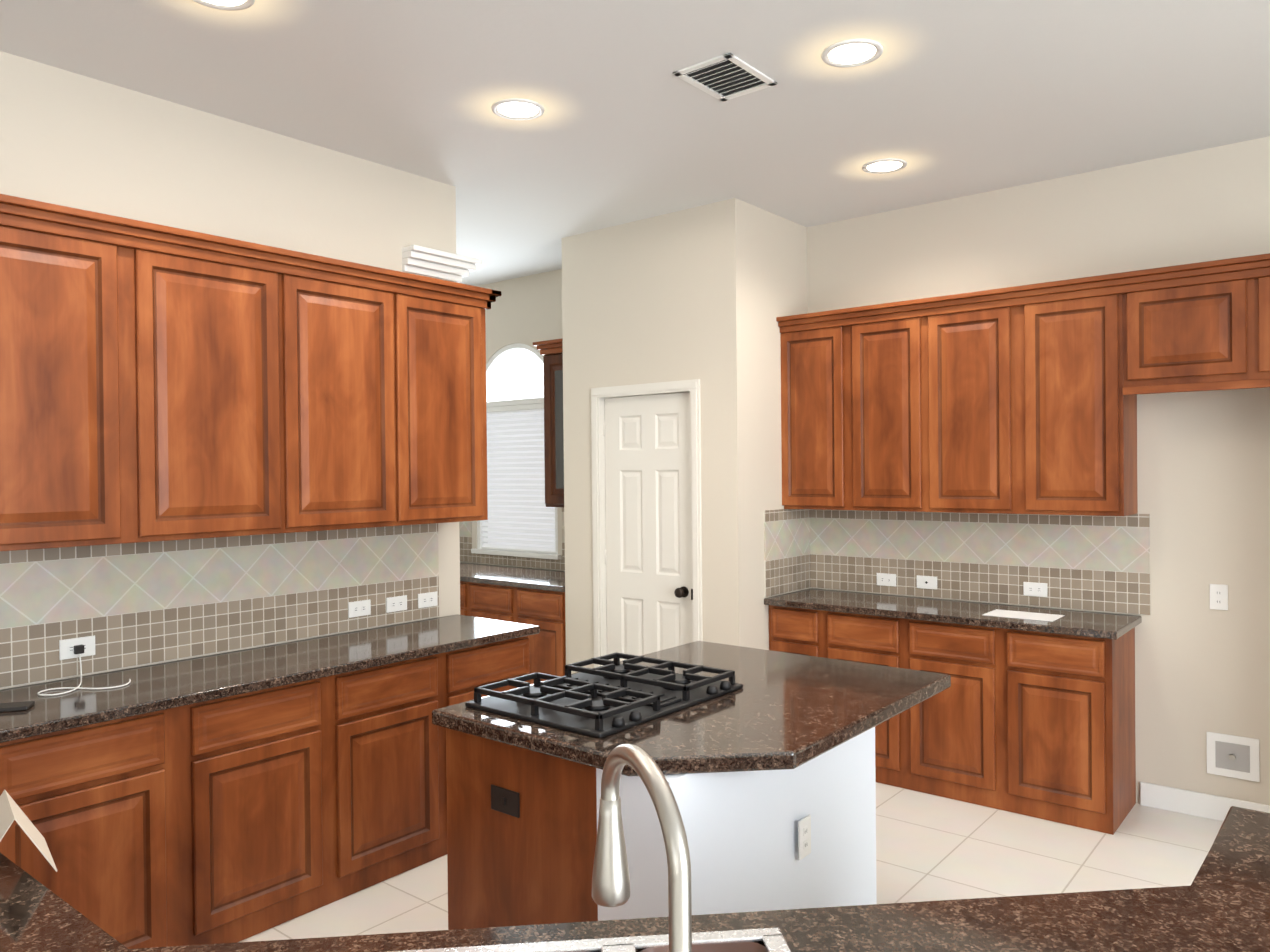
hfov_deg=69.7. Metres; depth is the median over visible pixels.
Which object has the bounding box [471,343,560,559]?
window
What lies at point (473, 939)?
sink
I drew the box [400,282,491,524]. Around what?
upper cabinet
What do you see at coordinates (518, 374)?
window pane
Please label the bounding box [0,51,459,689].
wall
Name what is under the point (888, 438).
upper cabinet
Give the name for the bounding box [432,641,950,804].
island countertop
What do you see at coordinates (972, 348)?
upper cabinet
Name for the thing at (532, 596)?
base cabinet
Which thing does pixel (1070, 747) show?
base cabinet
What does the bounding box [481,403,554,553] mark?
window blind
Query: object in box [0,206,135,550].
upper cabinet
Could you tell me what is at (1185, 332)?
upper cabinet
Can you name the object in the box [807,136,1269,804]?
wall
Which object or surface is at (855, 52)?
recessed light
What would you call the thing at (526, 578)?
countertop
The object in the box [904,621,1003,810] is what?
base cabinet
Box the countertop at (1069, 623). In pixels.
[764,589,1141,640]
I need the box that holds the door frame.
[591,379,702,667]
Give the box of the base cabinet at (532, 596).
[512,586,565,684]
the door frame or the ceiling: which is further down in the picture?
the door frame
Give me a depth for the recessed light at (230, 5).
2.77 m
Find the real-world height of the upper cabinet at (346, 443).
1.035 m
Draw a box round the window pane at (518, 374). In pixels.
[487,349,554,546]
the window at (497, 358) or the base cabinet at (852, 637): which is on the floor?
the base cabinet at (852, 637)
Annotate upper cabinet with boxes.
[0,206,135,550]
[132,234,291,542]
[288,262,403,532]
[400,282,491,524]
[540,342,563,506]
[778,317,847,509]
[848,305,927,511]
[924,293,1019,513]
[1020,281,1139,515]
[1124,265,1263,392]
[1256,265,1269,387]
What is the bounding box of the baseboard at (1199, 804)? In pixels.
[1140,782,1269,821]
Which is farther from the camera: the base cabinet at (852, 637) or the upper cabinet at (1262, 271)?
the base cabinet at (852, 637)
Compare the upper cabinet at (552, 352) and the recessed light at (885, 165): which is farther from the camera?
the upper cabinet at (552, 352)
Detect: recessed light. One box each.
[193,0,254,10]
[491,98,544,119]
[821,38,883,67]
[862,158,906,173]
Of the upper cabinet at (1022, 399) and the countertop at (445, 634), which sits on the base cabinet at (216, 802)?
the countertop at (445, 634)
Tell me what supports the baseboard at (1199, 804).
attached to the wall at (1203, 496)
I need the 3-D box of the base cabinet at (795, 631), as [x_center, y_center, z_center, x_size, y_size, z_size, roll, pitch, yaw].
[1.023,1.139,5.143,0.338,0.865,0.498,0,1,39]
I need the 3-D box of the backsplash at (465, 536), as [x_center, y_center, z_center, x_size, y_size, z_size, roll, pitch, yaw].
[-1.046,0.435,6.933,2.578,0.479,0.008,0,1,39]
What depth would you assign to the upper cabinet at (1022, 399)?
4.22 m
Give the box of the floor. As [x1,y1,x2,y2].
[240,782,1222,941]
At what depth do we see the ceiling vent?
3.33 m
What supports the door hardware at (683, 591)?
attached to the pantry door at (648, 500)
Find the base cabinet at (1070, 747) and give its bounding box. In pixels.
[1004,625,1136,834]
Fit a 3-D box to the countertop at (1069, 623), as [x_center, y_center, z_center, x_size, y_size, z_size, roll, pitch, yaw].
[1.557,0.687,4.678,1.758,0.035,0.533,0,1,39]
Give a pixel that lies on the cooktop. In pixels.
(613, 697)
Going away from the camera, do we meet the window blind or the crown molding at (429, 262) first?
the crown molding at (429, 262)
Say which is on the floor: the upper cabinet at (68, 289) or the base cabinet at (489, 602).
the base cabinet at (489, 602)
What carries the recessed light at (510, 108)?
in the ceiling
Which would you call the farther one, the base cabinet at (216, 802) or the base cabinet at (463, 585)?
the base cabinet at (463, 585)
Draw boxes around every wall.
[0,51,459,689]
[464,269,564,570]
[561,198,809,673]
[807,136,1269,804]
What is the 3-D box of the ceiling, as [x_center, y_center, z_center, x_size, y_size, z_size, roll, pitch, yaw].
[-1.049,-1.494,1.704,11.500,0.120,8.750,0,1,39]
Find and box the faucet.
[592,744,691,951]
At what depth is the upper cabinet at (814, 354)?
5.05 m
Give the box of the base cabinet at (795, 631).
[769,605,823,657]
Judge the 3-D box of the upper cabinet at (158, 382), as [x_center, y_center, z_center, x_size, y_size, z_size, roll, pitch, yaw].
[-1.657,-0.292,3.394,0.329,1.035,0.558,0,1,39]
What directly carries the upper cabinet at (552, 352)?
attached to the wall at (526, 310)
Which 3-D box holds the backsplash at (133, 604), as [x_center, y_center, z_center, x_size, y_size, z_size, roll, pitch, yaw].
[-1.921,0.469,3.323,0.008,0.479,3.010,0,1,39]
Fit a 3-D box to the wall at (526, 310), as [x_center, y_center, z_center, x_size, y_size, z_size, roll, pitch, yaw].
[-1.343,0.056,7.266,3.700,3.050,0.140,0,1,39]
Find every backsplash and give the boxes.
[0,523,438,687]
[459,507,564,569]
[764,509,1149,615]
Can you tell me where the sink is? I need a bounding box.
[389,928,790,951]
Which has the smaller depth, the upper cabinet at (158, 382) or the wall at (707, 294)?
the upper cabinet at (158, 382)
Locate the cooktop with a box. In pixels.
[460,652,747,740]
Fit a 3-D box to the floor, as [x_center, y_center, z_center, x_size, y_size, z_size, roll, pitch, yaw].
[-1.017,1.675,1.726,11.500,0.120,8.750,0,1,39]
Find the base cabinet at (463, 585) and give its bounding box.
[460,582,467,615]
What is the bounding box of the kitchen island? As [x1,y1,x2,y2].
[446,729,876,929]
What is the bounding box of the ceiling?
[0,0,1269,285]
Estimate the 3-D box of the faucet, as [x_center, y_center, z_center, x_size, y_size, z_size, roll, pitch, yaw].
[0.006,0.469,0.995,0.233,0.343,0.162,0,1,39]
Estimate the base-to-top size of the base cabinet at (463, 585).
0.865 m
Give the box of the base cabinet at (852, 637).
[824,613,907,788]
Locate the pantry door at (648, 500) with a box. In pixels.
[605,392,691,660]
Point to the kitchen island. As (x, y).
(522, 827)
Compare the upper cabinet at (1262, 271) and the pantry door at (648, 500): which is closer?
the upper cabinet at (1262, 271)
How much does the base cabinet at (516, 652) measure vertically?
0.865 m
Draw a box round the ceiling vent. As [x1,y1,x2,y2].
[673,52,777,101]
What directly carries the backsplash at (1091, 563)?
attached to the wall at (1203, 496)
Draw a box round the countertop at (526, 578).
[460,562,564,593]
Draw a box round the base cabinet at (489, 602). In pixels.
[468,582,511,621]
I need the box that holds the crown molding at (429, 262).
[402,245,481,282]

